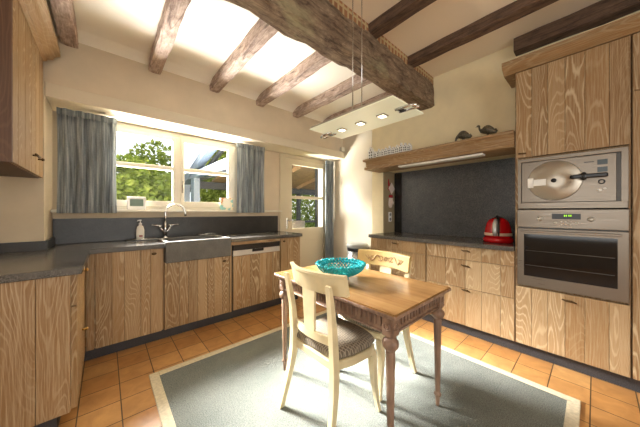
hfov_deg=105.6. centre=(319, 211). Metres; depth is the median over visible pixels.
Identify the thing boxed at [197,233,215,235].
dish rack
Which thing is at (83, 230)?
upstand
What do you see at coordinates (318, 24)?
ceiling beam
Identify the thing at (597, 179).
microwave
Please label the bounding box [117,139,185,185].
tree
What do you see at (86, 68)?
wall
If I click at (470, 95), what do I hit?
wall
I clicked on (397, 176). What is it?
backsplash
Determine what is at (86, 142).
curtain
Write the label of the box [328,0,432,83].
trim
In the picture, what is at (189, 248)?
sink
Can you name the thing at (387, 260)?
dining chair
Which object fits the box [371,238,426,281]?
drawer unit
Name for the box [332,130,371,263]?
wall
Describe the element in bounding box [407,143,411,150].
house
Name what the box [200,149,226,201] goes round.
shrub
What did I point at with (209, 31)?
ceiling
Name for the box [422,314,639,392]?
plinth
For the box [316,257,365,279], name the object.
woven bowl
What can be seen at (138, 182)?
shrub
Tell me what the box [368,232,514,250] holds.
countertop
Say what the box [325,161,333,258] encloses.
curtain
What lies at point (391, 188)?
pot holder
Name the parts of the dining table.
leg, edge moulding, leg, leg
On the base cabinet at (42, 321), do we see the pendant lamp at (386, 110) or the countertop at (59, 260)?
the countertop at (59, 260)
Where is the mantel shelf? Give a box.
[363,130,514,172]
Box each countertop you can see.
[0,231,301,283]
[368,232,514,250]
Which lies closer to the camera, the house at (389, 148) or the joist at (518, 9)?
the joist at (518, 9)
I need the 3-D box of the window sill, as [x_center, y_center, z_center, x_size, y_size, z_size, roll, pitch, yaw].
[-1.507,-0.005,2.945,2.360,0.025,0.160,0,0,-41]
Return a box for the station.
[127,196,145,209]
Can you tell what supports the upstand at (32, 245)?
on the countertop at (59, 260)
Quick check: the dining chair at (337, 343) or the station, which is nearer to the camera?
the dining chair at (337, 343)
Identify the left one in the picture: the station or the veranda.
the station
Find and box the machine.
[483,215,513,242]
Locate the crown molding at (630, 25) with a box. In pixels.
[502,12,639,87]
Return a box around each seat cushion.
[297,316,373,359]
[339,314,380,332]
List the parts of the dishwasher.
rail, control panel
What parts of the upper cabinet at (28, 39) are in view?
door, door, cornice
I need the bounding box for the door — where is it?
[279,153,324,266]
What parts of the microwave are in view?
plate, lever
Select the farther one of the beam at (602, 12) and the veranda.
the veranda
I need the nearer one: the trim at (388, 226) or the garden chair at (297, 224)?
the trim at (388, 226)
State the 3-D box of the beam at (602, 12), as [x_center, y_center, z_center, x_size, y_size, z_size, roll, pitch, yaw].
[2.788,-1.544,1.208,0.125,0.137,2.880,0,0,-41]
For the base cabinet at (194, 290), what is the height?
0.775 m
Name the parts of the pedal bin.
lid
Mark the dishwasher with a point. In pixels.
(255, 263)
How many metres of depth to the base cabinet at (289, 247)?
3.24 m
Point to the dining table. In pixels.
(388, 304)
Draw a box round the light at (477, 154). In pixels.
[398,153,484,167]
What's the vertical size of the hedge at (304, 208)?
2.571 m
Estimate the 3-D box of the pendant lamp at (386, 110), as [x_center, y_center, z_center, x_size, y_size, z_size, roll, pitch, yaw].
[0.293,-1.106,1.716,0.360,1.002,0.831,0,0,-41]
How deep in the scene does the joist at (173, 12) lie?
1.89 m
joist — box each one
[50,0,78,48]
[148,0,190,74]
[210,18,277,92]
[256,51,331,106]
[293,74,371,117]
[323,92,399,121]
[368,0,435,38]
[407,0,558,67]
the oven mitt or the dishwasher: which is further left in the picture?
the dishwasher
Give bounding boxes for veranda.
[184,147,317,226]
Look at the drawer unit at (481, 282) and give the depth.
2.30 m
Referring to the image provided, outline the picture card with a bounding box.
[220,198,232,209]
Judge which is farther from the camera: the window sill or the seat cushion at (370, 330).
the window sill
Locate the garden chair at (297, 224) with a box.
[292,221,304,227]
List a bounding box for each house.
[368,147,373,158]
[387,146,391,154]
[399,143,402,152]
[403,143,406,151]
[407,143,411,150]
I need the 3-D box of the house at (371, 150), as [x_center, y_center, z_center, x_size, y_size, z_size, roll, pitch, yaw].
[0.698,-0.790,3.317,0.036,0.183,0.073,0,0,-41]
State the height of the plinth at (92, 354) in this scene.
0.100 m
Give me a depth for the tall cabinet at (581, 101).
1.82 m
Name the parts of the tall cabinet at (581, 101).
handle, door, door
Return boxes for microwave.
[518,146,628,208]
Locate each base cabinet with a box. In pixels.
[0,267,88,426]
[86,248,163,350]
[164,242,231,329]
[280,237,299,291]
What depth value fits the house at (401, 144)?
2.97 m
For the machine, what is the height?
0.264 m
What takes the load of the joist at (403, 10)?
attached to the ceiling at (441, 18)
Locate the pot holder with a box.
[388,179,394,193]
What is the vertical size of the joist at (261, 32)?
0.121 m
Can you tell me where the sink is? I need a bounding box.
[158,235,230,263]
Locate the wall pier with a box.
[372,172,382,233]
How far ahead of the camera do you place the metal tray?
2.55 m
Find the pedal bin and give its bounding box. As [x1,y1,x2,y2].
[347,242,368,266]
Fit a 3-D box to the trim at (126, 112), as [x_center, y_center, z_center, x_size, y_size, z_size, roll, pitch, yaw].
[-1.004,-0.974,3.221,3.480,0.112,0.382,0,0,-41]
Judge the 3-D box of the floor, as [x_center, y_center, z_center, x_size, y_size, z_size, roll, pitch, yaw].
[-0.031,1.272,0.640,6.000,0.100,5.800,0,0,-41]
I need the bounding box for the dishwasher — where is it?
[232,238,279,310]
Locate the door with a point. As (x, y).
(312, 240)
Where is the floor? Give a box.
[58,296,639,426]
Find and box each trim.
[45,82,343,160]
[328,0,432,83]
[383,172,393,232]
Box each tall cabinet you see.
[515,35,630,377]
[631,32,639,380]
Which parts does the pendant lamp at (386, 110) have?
glass panel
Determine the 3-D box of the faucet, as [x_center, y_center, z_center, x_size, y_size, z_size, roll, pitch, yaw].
[-1.680,0.107,2.718,0.333,0.390,0.083,0,0,-26]
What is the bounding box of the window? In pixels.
[116,122,236,209]
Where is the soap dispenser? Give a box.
[136,220,143,238]
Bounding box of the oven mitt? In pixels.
[388,195,393,207]
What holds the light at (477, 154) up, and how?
attached to the mantel shelf
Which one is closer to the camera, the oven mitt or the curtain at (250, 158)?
the curtain at (250, 158)
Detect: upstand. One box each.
[0,237,54,252]
[53,216,277,244]
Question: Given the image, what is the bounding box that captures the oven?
[517,209,628,302]
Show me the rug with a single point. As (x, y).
(239, 384)
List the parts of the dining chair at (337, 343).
leg, cross rail, crest rail, leg, seat frame, leg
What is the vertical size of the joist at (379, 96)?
0.121 m
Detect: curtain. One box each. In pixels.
[56,107,116,212]
[236,143,264,212]
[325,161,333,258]
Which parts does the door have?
frame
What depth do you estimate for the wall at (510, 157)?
2.97 m
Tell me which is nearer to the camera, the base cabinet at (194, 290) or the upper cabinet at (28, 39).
the upper cabinet at (28, 39)
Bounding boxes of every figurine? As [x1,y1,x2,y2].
[455,131,471,140]
[475,125,497,134]
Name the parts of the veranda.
post, post, post, post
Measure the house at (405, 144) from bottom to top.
0.131 m
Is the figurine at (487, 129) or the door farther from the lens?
the door
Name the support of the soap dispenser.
on the metal tray
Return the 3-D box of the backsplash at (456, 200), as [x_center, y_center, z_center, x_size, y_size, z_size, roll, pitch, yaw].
[1.655,-0.134,3.009,0.021,0.869,1.400,0,0,-41]
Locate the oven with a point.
(585, 252)
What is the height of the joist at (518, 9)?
0.097 m
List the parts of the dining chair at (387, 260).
seat frame, leg, crest rail, leg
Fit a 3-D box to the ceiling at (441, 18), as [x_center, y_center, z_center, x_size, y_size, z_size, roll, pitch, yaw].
[0.607,-1.668,-0.158,5.900,0.120,3.760,0,0,-41]
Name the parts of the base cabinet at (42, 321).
drawer, door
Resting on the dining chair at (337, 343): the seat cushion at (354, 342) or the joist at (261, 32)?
the seat cushion at (354, 342)
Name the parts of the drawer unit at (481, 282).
drawer, drawer, drawer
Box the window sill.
[50,209,281,211]
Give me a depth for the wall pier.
3.52 m
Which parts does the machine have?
arm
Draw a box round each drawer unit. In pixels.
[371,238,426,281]
[427,243,514,340]
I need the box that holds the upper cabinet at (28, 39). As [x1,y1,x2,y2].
[0,0,60,177]
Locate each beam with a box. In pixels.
[225,0,434,110]
[514,0,639,55]
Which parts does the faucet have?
spout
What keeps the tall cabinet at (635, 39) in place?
on the floor
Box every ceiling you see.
[46,0,384,121]
[340,0,600,76]
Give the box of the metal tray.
[126,237,157,241]
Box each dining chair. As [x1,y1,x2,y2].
[278,262,380,426]
[338,249,416,401]
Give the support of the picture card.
on the window sill
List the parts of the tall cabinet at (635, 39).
door, door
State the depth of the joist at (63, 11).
1.78 m
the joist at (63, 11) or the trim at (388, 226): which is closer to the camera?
the joist at (63, 11)
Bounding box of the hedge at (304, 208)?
[292,194,314,227]
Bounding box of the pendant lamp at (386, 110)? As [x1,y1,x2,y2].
[309,0,423,138]
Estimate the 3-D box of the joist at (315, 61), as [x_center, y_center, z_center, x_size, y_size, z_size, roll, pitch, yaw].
[-0.308,-1.444,2.646,0.108,0.121,1.475,0,0,-41]
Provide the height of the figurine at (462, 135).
0.123 m
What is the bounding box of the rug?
[149,310,580,426]
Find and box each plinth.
[84,294,297,360]
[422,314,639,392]
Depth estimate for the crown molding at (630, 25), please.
1.79 m
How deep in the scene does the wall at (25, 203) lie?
1.87 m
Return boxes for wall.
[0,81,51,242]
[43,35,342,150]
[52,110,320,337]
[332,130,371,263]
[372,10,639,172]
[398,157,513,234]
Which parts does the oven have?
display panel, door glass, control panel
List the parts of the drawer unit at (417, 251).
drawer, drawer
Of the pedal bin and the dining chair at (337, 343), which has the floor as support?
the pedal bin
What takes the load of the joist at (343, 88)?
attached to the ceiling at (209, 31)
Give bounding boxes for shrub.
[116,153,171,200]
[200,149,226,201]
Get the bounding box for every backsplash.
[394,172,401,231]
[402,157,514,239]
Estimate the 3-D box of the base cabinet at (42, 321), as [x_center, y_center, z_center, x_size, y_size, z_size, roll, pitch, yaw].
[-1.819,0.783,1.452,0.635,0.878,0.815,0,0,-41]
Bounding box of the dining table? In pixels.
[274,263,450,426]
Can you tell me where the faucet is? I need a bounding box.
[151,204,186,237]
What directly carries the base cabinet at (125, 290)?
on the floor
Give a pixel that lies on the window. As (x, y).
(178, 140)
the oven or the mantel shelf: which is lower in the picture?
the oven

